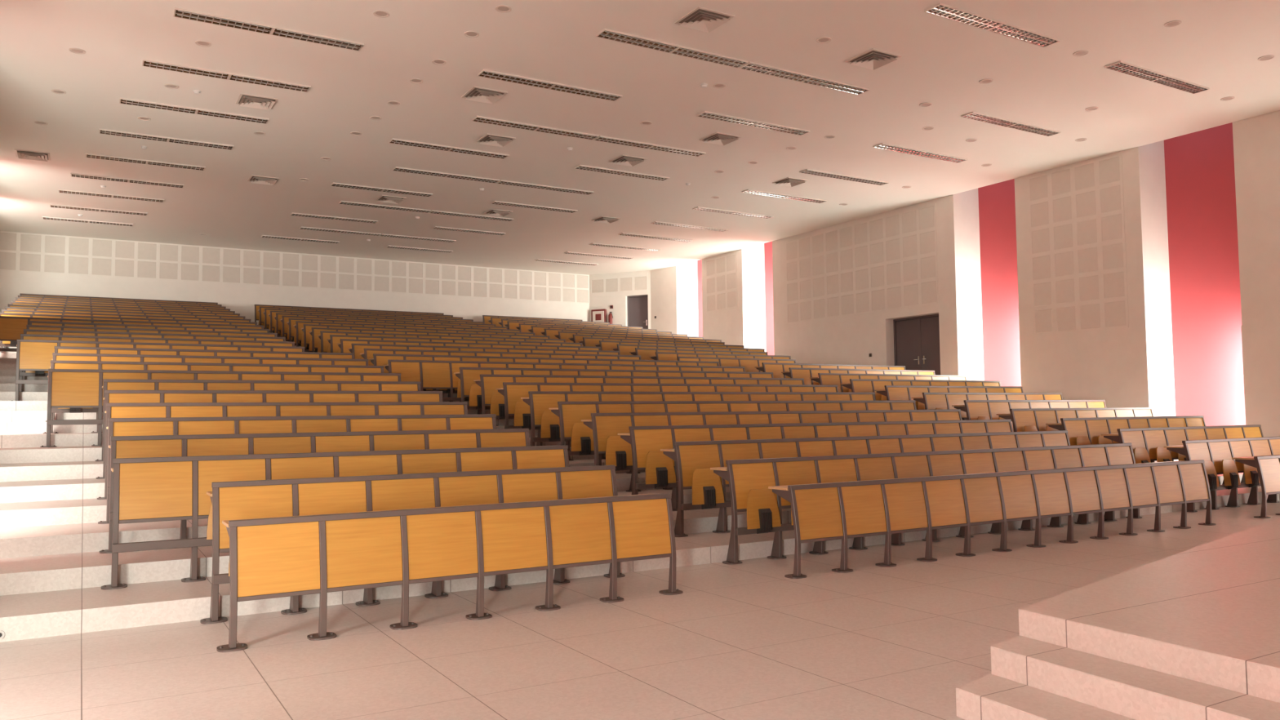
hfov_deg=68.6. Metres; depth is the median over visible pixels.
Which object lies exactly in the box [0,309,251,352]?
bench
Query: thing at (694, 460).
bench
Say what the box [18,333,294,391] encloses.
bench
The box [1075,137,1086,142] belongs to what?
recessed light
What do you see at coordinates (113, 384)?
bench
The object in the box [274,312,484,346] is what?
bench
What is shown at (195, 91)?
smoke detector
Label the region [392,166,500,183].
recessed light
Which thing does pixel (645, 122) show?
recessed light
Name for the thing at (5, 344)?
bench
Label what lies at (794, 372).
bench
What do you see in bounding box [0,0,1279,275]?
ceiling
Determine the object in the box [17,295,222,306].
bench
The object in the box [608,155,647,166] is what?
ceiling vent
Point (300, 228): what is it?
recessed light
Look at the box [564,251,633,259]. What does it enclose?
recessed light
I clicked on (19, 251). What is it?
acoustic panel
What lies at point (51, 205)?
recessed light
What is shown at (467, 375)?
bench
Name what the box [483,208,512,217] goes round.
ceiling vent
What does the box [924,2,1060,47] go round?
recessed light
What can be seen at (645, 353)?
bench
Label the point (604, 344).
bench
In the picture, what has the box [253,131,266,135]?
recessed light
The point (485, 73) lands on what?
recessed light
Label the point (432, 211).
recessed light
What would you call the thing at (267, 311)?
bench
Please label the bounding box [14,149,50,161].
ceiling vent
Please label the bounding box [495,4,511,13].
recessed light
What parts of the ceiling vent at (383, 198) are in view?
plenum plate, frame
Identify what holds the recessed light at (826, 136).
in the ceiling
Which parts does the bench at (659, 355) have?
panel, panel, panel, rail, panel, panel, panel, panel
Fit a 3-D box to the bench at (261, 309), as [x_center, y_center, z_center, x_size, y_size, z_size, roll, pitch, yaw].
[-9.155,-1.094,30.767,6.394,1.021,0.535,1,-4,-31]
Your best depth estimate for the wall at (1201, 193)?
19.22 m
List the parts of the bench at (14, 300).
panel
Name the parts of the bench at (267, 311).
post, panel, rail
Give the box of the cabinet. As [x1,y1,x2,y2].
[591,309,606,322]
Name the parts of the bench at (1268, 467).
post, foot plate, rail, panel, rail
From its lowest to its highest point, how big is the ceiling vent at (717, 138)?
0.050 m
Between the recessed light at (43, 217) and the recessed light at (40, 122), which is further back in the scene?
the recessed light at (43, 217)
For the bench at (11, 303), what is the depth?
24.65 m
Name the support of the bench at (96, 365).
on the floor
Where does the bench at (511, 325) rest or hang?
on the floor
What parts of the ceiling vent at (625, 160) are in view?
plenum plate, frame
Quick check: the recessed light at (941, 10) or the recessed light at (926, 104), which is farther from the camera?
the recessed light at (926, 104)
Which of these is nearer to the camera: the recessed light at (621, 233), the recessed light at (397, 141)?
the recessed light at (397, 141)
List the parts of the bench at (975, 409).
post, panel, seat, post, panel, seat, panel, rail, panel, panel, panel, panel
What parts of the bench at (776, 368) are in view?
panel, seat, panel, panel, panel, rail, panel, panel, panel, panel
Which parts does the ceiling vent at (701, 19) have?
plenum plate, frame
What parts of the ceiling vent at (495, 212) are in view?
frame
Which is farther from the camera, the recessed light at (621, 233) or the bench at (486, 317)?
the bench at (486, 317)
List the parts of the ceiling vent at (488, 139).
plenum plate, frame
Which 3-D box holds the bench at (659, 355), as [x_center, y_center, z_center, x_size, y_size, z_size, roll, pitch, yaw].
[2.181,0.358,23.860,4.334,1.021,0.535,1,-4,-31]
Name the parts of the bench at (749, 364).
panel, panel, panel, rail, panel, seat, panel, panel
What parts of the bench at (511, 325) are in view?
panel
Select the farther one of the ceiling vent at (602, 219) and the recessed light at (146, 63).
the ceiling vent at (602, 219)
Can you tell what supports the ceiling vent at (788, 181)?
in the ceiling
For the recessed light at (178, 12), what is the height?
0.026 m
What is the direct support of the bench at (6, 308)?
on the floor
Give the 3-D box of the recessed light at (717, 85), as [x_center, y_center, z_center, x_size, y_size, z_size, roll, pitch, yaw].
[1.317,-4.556,15.591,0.216,0.013,0.216,1,-4,-31]
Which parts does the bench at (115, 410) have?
foot plate, post, panel, post, panel, post, panel, post, rail, panel, post, panel, post, panel, post, panel, post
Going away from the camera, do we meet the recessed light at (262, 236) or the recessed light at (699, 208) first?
the recessed light at (699, 208)
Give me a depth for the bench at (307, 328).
24.26 m
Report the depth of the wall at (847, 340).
27.23 m
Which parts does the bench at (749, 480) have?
post, foot plate, panel, seat, rail, post, foot plate, panel, post, foot plate, panel, post, foot plate, panel, post, foot plate, panel, rail, post, foot plate, panel, post, foot plate, panel, foot plate, post, panel, post, foot plate, panel, post, foot plate, panel, post, foot plate, panel, post, foot plate, panel, post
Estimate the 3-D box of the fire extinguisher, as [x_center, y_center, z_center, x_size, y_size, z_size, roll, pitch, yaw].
[-1.135,-1.602,36.104,0.158,0.500,0.164,1,-3,-21]
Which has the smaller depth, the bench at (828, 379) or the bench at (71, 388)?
the bench at (71, 388)
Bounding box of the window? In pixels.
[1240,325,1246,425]
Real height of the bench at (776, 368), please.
1.021 m
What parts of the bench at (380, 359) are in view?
post, panel, panel, panel, panel, panel, panel, rail, panel, panel, panel, panel, panel, panel, panel, panel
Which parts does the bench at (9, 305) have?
panel, panel, panel, panel, panel, panel, panel, panel, panel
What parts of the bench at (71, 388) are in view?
foot plate, post, panel, rail, post, panel, post, panel, post, panel, rail, post, panel, panel, panel, panel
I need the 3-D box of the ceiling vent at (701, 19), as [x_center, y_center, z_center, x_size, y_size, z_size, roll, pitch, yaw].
[0.887,-4.683,12.953,0.600,0.050,0.600,1,-4,-31]
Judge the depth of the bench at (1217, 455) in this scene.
14.04 m
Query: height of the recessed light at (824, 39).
0.013 m
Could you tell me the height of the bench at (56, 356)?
1.021 m
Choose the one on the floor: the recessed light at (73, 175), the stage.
the stage
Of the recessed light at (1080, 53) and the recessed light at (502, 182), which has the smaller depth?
the recessed light at (1080, 53)
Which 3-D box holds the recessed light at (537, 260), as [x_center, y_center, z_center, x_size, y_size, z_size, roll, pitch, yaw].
[-2.605,-3.485,33.473,2.400,0.026,0.270,1,-4,-31]
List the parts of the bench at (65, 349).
panel, panel, panel, panel, rail, panel, panel, panel, panel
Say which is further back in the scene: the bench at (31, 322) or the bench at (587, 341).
the bench at (587, 341)
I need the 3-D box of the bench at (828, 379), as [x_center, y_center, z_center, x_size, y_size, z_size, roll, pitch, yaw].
[5.869,0.840,21.504,4.804,1.021,0.535,1,-4,-31]
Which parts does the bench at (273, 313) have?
post, panel, rail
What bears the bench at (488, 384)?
on the floor
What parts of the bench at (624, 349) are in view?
panel, panel, panel, panel, rail, panel, panel, panel, panel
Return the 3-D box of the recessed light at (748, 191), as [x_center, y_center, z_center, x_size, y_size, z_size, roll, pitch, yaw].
[3.661,-4.117,23.619,2.530,0.026,0.270,1,-4,-31]
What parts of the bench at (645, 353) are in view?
panel, panel, panel, rail, panel, panel, panel, panel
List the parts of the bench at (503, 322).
panel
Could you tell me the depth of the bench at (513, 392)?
15.31 m
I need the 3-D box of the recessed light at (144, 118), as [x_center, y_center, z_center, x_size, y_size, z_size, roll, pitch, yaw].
[-8.967,-4.364,16.968,0.216,0.013,0.216,1,-4,-31]
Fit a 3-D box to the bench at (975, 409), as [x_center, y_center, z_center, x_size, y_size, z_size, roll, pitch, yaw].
[7.650,1.278,18.013,4.294,1.021,0.535,1,-4,-31]
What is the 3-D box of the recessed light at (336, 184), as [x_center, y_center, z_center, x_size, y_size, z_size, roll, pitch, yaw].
[-6.160,-4.074,22.471,2.380,0.026,0.270,1,-4,-31]
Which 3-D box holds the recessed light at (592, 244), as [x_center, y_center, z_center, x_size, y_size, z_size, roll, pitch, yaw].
[-0.476,-3.675,30.557,2.530,0.026,0.270,1,-4,-31]
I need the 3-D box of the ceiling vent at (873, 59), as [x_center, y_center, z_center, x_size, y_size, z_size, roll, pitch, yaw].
[3.601,-4.626,14.474,0.600,0.050,0.600,1,-4,-31]
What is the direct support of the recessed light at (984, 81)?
in the ceiling
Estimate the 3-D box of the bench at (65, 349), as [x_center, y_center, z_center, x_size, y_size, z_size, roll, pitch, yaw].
[-7.243,0.341,15.981,4.794,1.021,0.535,1,-4,-31]
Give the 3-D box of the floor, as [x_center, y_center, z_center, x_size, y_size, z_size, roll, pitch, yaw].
[-0.678,0.637,17.161,24.000,4.500,36.600,1,-4,-31]
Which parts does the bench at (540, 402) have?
post, panel, seat, post, panel, post, panel, panel, panel, rail, panel, panel, panel, panel, panel, panel, panel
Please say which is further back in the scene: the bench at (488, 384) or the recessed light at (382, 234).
the recessed light at (382, 234)
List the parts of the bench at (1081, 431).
post, panel, seat, post, panel, seat, post, panel, rail, panel, post, panel, panel, panel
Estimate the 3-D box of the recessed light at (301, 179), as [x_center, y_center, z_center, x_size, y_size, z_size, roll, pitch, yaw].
[-7.682,-4.122,21.451,0.216,0.013,0.216,1,-4,-31]
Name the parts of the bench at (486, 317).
panel, rail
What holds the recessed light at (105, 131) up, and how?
in the ceiling
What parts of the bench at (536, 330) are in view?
panel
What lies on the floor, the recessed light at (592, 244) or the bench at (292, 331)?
the bench at (292, 331)
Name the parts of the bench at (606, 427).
post, panel, seat, post, panel, post, panel, post, panel, post, panel, post, rail, panel, post, panel, post, panel, post, panel, post, panel, post, panel, panel, post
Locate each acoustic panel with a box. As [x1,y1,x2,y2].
[0,231,589,303]
[590,272,648,297]
[705,252,737,312]
[785,203,938,324]
[1027,153,1128,335]
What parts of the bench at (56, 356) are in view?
post, panel, post, panel, panel, panel, rail, panel, panel, panel, panel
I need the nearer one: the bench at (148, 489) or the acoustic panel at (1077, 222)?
the bench at (148, 489)
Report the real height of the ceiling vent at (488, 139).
0.050 m
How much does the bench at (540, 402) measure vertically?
1.021 m
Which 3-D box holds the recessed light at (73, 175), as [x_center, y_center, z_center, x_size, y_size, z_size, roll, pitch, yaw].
[-11.628,-4.079,21.334,2.260,0.026,0.270,1,-4,-31]
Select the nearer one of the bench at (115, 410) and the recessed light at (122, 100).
the bench at (115, 410)
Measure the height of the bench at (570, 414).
1.021 m
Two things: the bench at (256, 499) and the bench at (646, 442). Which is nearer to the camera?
the bench at (256, 499)
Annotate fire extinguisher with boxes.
[608,311,613,324]
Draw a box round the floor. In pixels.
[0,335,1279,719]
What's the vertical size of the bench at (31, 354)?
1.021 m
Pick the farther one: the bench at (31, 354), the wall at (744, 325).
the wall at (744, 325)
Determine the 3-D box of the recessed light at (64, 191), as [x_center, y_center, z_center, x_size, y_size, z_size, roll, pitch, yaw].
[-12.810,-3.983,22.780,2.230,0.026,0.270,1,-4,-31]
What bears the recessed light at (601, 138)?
in the ceiling
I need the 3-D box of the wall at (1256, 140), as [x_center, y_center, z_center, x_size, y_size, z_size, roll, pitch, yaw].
[12.535,-1.438,16.694,0.950,7.900,3.020,1,-4,-31]
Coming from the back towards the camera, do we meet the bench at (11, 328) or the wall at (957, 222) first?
the wall at (957, 222)
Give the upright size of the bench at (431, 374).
1.021 m
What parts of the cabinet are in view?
cabinet door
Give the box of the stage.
[955,518,1279,719]
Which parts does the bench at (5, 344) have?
seat, panel, panel, panel, panel, rail, panel, panel, panel, panel, panel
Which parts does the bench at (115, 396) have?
post, panel, post, panel, post, panel, post, rail, panel, post, panel, post, panel, post, panel, post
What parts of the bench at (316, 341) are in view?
post, seat, panel, panel, panel, panel, panel, rail, panel, panel, panel, panel, panel, panel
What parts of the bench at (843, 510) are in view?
post, foot plate, panel, post, foot plate, panel, post, foot plate, panel, post, foot plate, panel, post, foot plate, panel, rail, post, foot plate, rail, panel, post, foot plate, panel, post, foot plate, panel, post, foot plate, panel, post, foot plate, panel, post, foot plate, panel, post, foot plate, panel, post, foot plate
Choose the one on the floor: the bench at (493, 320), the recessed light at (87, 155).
the bench at (493, 320)
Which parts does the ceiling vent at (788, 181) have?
frame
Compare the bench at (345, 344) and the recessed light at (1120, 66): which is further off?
the bench at (345, 344)
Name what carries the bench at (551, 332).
on the floor
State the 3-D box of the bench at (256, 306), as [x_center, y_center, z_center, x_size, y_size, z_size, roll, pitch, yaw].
[-9.594,-1.211,31.509,6.394,1.021,0.304,1,-4,-31]
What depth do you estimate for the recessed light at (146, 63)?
14.84 m
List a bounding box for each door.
[626,294,648,328]
[893,314,940,374]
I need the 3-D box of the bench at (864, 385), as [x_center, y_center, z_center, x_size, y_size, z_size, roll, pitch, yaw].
[6.367,0.951,20.663,4.804,1.021,0.535,1,-4,-31]
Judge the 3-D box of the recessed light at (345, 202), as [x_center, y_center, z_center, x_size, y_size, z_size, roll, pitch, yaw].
[-6.587,-3.965,24.309,2.330,0.026,0.270,1,-4,-31]
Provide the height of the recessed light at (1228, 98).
0.013 m
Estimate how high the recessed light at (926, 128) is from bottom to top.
0.013 m
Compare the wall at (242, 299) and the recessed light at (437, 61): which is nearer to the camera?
the recessed light at (437, 61)
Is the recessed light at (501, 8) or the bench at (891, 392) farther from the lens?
the bench at (891, 392)
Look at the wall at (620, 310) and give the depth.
36.16 m
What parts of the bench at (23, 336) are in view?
post, seat, panel, panel, panel, panel, rail, panel, panel, panel, panel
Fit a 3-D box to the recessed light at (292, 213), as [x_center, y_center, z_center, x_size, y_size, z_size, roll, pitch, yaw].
[-8.323,-3.872,25.600,2.270,0.026,0.270,1,-4,-31]
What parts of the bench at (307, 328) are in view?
post, seat, panel, panel, panel, panel, panel, rail, panel, panel, panel, panel, panel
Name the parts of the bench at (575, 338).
panel, panel, rail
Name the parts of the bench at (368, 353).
post, panel, panel, panel, panel, panel, rail, panel, panel, panel, panel, panel, panel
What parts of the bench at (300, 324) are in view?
post, seat, panel, panel, panel, panel, panel, rail, panel, panel, panel, panel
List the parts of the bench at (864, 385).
post, panel, post, panel, seat, panel, panel, rail, panel, panel, panel, panel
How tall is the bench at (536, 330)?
1.021 m
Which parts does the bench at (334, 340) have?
post, panel, panel, panel, panel, panel, rail, panel, panel, panel, panel, panel, panel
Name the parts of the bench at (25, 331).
post, panel, panel, panel, panel, rail, panel, panel, panel, panel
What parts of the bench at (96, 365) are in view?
post, panel, post, panel, panel, panel, rail, panel, panel, panel, panel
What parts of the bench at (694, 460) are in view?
post, foot plate, panel, rail, seat, post, foot plate, panel, post, panel, post, panel, post, panel, post, rail, panel, post, panel, post, panel, post, panel, post, panel, post, panel, post, panel, post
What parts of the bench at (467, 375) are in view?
post, panel, seat, panel, panel, panel, panel, rail, panel, panel, panel, panel, panel, panel, panel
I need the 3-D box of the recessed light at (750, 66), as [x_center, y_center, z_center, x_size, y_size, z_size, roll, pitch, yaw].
[2.720,-4.582,15.298,2.530,0.026,0.270,1,-4,-31]
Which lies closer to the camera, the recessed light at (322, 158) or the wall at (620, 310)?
the recessed light at (322, 158)
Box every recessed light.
[34,120,48,124]
[42,216,133,226]
[49,204,147,215]
[51,88,66,94]
[58,189,164,202]
[68,48,85,53]
[70,173,184,187]
[85,152,205,170]
[98,128,234,150]
[119,97,269,124]
[137,116,151,120]
[142,58,311,92]
[164,84,178,88]
[173,7,364,51]
[195,40,211,46]
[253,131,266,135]
[261,235,339,243]
[290,212,377,223]
[298,177,309,181]
[299,226,381,235]
[320,157,331,160]
[330,182,432,196]
[338,200,431,213]
[350,131,361,135]
[369,115,382,119]
[373,9,389,17]
[379,233,456,242]
[386,245,453,253]
[387,100,399,105]
[388,137,509,159]
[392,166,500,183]
[409,78,423,83]
[428,209,514,221]
[431,58,446,64]
[432,226,506,235]
[463,31,479,37]
[471,115,599,140]
[477,69,622,101]
[490,200,577,213]
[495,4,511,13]
[497,179,594,195]
[534,258,598,265]
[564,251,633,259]
[574,164,670,181]
[589,243,660,251]
[593,135,706,156]
[595,28,748,68]
[617,232,692,241]
[640,120,652,124]
[650,221,728,231]
[692,206,773,218]
[696,111,809,135]
[712,83,725,88]
[714,170,724,173]
[739,61,869,94]
[742,189,826,203]
[747,160,757,164]
[786,146,796,150]
[799,168,888,185]
[816,36,831,43]
[824,135,835,138]
[872,142,967,163]
[919,102,932,106]
[922,126,933,130]
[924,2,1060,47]
[960,111,1060,136]
[965,138,977,142]
[978,78,992,84]
[981,164,991,166]
[1072,50,1088,56]
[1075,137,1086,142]
[1084,106,1098,111]
[1104,60,1209,93]
[1164,20,1181,26]
[1220,96,1235,101]
[1257,54,1274,61]
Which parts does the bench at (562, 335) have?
panel, rail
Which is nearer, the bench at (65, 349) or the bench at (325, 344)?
the bench at (65, 349)
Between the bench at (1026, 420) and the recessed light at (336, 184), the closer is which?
the bench at (1026, 420)
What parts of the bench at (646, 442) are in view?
post, panel, rail, seat, post, panel, post, panel, post, panel, post, panel, post, rail, panel, post, panel, post, panel, post, panel, post, panel, post, panel, post, panel, post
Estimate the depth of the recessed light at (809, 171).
21.72 m
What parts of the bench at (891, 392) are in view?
post, panel, post, panel, seat, panel, rail, panel, panel, panel, panel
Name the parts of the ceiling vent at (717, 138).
plenum plate, frame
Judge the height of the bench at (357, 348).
1.021 m
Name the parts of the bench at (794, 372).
post, panel, seat, post, panel, panel, panel, rail, panel, panel, panel, panel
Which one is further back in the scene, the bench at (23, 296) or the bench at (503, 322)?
the bench at (503, 322)
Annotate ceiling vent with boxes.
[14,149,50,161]
[235,93,278,110]
[247,174,279,185]
[375,195,406,204]
[461,85,507,103]
[475,133,515,146]
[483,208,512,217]
[591,216,621,223]
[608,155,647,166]
[674,6,734,32]
[699,132,742,145]
[772,177,808,186]
[844,48,902,70]
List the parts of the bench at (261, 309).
post, panel, rail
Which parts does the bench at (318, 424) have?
foot plate, post, panel, post, panel, post, panel, post, rail, panel, post, panel, post, panel, post, panel, post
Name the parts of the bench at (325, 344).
post, seat, panel, panel, panel, panel, panel, rail, panel, panel, panel, panel, panel, panel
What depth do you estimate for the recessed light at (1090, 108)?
16.99 m
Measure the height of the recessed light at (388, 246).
0.026 m
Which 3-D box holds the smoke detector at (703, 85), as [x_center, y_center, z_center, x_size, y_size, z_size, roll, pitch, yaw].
[1.061,-4.538,15.531,0.120,0.050,0.120,1,-4,-31]
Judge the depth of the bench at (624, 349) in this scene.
25.30 m
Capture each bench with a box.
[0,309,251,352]
[0,312,257,346]
[0,315,263,351]
[4,306,245,347]
[8,303,239,315]
[10,301,235,313]
[11,339,304,400]
[13,299,230,311]
[15,297,226,308]
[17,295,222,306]
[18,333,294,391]
[19,293,217,304]
[22,328,285,379]
[26,324,277,337]
[29,320,269,333]
[40,368,400,447]
[43,360,383,433]
[45,352,368,422]
[53,346,354,359]
[95,378,421,461]
[96,390,442,479]
[97,401,467,499]
[97,413,496,524]
[99,428,529,553]
[101,444,568,589]
[200,465,625,624]
[216,493,683,652]
[254,304,444,333]
[257,306,453,336]
[262,308,462,339]
[267,311,473,335]
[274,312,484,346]
[280,315,495,342]
[286,318,507,345]
[293,320,520,349]
[301,324,534,352]
[308,327,549,352]
[317,330,565,352]
[326,334,582,352]
[337,338,600,353]
[347,343,620,359]
[360,348,640,397]
[368,353,719,401]
[383,359,745,413]
[453,367,773,426]
[473,373,804,425]
[482,315,582,324]
[487,316,609,326]
[495,382,838,446]
[497,319,622,327]
[503,320,642,329]
[515,323,657,332]
[520,391,875,460]
[527,325,671,335]
[540,328,687,338]
[548,400,916,473]
[554,331,703,342]
[568,333,721,346]
[577,337,724,346]
[580,408,962,492]
[594,340,744,351]
[611,343,764,355]
[617,419,1013,511]
[629,347,767,359]
[649,351,791,360]
[660,430,1070,537]
[674,356,795,372]
[710,443,1142,564]
[755,362,906,377]
[768,459,1215,578]
[781,367,935,384]
[809,373,966,391]
[840,378,1000,400]
[874,385,1022,409]
[911,392,1062,420]
[951,400,1106,431]
[996,407,1154,431]
[1045,415,1205,462]
[1101,424,1263,484]
[1164,436,1279,512]
[1231,454,1279,518]
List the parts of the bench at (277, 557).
foot plate, post, panel, foot plate, post, panel, foot plate, post, panel, rail, rail, foot plate, post, panel, foot plate, post, panel, foot plate, post, panel, post, foot plate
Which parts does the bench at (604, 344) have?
panel, panel, panel, panel, rail, panel, panel, panel, panel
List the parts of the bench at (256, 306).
post, panel, rail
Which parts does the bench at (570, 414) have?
post, panel, seat, post, panel, post, panel, post, panel, post, panel, post, rail, panel, post, panel, post, panel, panel, panel, panel, panel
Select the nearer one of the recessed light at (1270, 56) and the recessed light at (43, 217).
the recessed light at (1270, 56)
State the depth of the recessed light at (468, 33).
13.36 m
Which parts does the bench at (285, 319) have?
post, panel, rail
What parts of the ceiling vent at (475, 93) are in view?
plenum plate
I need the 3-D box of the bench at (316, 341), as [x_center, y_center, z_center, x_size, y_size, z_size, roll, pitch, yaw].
[-5.173,-0.208,24.036,6.394,1.021,0.535,1,-4,-31]
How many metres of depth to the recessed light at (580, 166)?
21.11 m
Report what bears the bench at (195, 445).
on the floor
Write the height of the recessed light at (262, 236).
0.026 m
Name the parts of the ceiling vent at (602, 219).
frame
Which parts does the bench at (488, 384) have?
post, seat, panel, panel, panel, panel, panel, rail, panel, panel, panel, panel, panel, panel, panel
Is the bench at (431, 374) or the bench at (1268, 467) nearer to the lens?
the bench at (1268, 467)
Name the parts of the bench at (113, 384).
post, panel, post, panel, post, panel, post, rail, panel, post, panel, post, panel, post, panel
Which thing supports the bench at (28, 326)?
on the floor
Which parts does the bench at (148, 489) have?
foot plate, post, panel, rail, foot plate, post, seat, panel, post, panel, post, rail, panel, post, panel, post, panel, post, panel, post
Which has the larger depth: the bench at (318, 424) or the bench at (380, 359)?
the bench at (380, 359)
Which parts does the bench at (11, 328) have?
rail, panel, panel, panel, panel, rail, panel, panel, panel, panel, panel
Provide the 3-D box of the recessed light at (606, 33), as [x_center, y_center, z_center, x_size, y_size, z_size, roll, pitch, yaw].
[0.520,-4.632,13.990,2.530,0.026,0.270,1,-4,-31]
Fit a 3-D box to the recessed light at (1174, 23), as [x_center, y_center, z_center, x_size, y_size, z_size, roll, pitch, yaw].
[7.540,-4.757,13.275,0.216,0.013,0.216,1,-4,-31]
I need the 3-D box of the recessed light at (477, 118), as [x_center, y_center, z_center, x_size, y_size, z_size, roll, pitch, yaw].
[-1.948,-4.389,17.773,2.505,0.026,0.270,1,-4,-31]
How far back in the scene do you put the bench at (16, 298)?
26.34 m
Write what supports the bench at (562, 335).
on the floor
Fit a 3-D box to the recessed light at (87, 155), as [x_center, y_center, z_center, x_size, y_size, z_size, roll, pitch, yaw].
[-10.414,-4.179,19.814,2.230,0.026,0.270,1,-4,-31]
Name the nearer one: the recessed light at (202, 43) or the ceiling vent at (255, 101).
the recessed light at (202, 43)
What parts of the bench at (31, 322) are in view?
panel, panel, panel, panel, panel, panel, panel, panel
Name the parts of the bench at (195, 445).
foot plate, post, panel, post, panel, post, panel, post, rail, panel, post, panel, post, panel, post, panel, post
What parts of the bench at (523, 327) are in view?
panel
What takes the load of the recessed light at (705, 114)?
in the ceiling
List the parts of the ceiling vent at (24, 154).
plenum plate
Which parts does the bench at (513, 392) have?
post, panel, seat, post, panel, post, panel, panel, panel, rail, panel, panel, panel, panel, panel, panel, panel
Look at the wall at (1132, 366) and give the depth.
19.75 m
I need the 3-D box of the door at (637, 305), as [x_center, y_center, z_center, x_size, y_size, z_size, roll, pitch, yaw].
[-0.027,-1.428,36.000,0.920,2.284,0.188,-2,-4,22]
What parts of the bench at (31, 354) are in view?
post, rail, panel, panel, panel, panel, rail, panel, panel, panel, panel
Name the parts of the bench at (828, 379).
post, panel, post, panel, panel, panel, rail, panel, panel, panel, panel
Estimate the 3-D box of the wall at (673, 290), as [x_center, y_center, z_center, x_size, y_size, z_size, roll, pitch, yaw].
[1.183,-0.243,35.443,1.250,7.900,1.840,1,-4,-31]
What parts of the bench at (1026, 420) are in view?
post, panel, seat, post, panel, seat, post, panel, rail, panel, panel, panel, panel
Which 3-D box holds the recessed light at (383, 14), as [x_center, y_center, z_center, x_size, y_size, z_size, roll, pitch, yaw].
[-3.490,-4.670,12.663,0.216,0.013,0.216,1,-4,-31]
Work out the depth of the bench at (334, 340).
21.93 m
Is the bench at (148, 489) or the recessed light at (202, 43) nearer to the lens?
the bench at (148, 489)
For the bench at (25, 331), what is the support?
on the floor
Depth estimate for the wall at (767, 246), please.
31.44 m
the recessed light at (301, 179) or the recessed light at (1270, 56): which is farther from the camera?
the recessed light at (301, 179)
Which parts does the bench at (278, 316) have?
post, seat, panel, rail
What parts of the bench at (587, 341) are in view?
panel, panel, panel, rail, panel, panel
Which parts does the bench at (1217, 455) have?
post, panel, post, seat, panel, rail, rail, seat, post, panel, seat, post, foot plate, panel, post, panel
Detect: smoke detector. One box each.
[192,89,200,94]
[700,83,707,88]
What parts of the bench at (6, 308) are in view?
panel, panel, panel, panel, rail, panel, panel, panel, panel, panel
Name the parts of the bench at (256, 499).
foot plate, post, rail, panel, foot plate, post, panel, post, foot plate, panel, rail, post, foot plate, panel, post, foot plate, panel, post, foot plate, panel, post, foot plate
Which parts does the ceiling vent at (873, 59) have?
plenum plate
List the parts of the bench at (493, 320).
panel, rail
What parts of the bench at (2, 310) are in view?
panel, panel, panel, panel, rail, panel, panel, panel, panel, panel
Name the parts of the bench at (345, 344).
post, panel, panel, panel, panel, panel, rail, panel, panel, panel, panel, panel, panel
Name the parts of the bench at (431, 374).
post, panel, post, panel, rail, post, seat, panel, post, panel, panel, panel, rail, panel, panel, panel, panel, panel, panel, panel, panel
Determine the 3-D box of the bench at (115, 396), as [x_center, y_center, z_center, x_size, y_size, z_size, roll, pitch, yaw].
[-4.488,0.900,11.931,4.191,1.021,0.535,1,-4,-31]
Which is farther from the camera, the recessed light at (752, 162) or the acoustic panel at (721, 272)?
the acoustic panel at (721, 272)
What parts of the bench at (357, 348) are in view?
post, panel, panel, panel, panel, panel, rail, panel, panel, panel, panel, panel, panel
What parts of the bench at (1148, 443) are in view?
post, panel, seat, post, panel, seat, rail, post, panel, seat, post, rail, panel, post, panel, post, panel, post, panel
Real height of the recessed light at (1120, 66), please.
0.026 m
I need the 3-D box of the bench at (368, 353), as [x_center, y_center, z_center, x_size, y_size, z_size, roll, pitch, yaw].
[-2.683,0.346,19.830,6.394,1.021,0.535,1,-4,-31]
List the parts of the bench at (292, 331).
post, seat, panel, panel, panel, panel, panel, rail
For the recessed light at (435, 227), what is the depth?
27.53 m
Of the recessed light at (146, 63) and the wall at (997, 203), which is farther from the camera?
the wall at (997, 203)
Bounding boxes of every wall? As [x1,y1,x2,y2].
[0,231,589,333]
[589,271,647,326]
[647,270,651,328]
[650,260,698,337]
[697,259,702,337]
[702,243,766,351]
[764,241,774,355]
[772,199,938,365]
[935,188,984,380]
[977,178,1021,386]
[1014,140,1175,416]
[1164,122,1245,426]
[1232,110,1279,436]
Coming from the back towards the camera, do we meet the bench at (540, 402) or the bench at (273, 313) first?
the bench at (273, 313)
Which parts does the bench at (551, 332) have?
panel, rail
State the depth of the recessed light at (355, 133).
17.98 m
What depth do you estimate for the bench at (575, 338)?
28.11 m
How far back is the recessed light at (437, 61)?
14.38 m
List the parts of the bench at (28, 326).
panel, panel, panel, panel, panel, panel, panel, panel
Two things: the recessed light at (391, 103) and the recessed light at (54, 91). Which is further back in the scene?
the recessed light at (391, 103)
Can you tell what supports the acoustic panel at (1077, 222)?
attached to the wall at (1132, 366)
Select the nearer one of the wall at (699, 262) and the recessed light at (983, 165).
the recessed light at (983, 165)
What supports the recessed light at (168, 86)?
in the ceiling
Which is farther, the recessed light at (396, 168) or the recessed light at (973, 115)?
the recessed light at (396, 168)
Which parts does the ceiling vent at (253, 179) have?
plenum plate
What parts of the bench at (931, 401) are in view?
post, panel, post, panel, seat, panel, rail, panel, panel, panel, panel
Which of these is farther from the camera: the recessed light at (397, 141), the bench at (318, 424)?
the recessed light at (397, 141)
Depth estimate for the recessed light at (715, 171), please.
21.15 m
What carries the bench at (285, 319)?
on the floor
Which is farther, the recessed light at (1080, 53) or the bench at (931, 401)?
the bench at (931, 401)
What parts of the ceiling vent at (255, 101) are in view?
plenum plate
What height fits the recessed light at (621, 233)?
0.026 m
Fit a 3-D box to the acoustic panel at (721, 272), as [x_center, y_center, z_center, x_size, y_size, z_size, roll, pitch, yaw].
[2.782,-2.629,32.200,0.008,1.860,1.800,1,-4,-31]
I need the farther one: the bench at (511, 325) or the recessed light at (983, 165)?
the bench at (511, 325)
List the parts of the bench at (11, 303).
panel, panel, panel, panel, panel, panel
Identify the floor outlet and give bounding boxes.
[0,630,4,639]

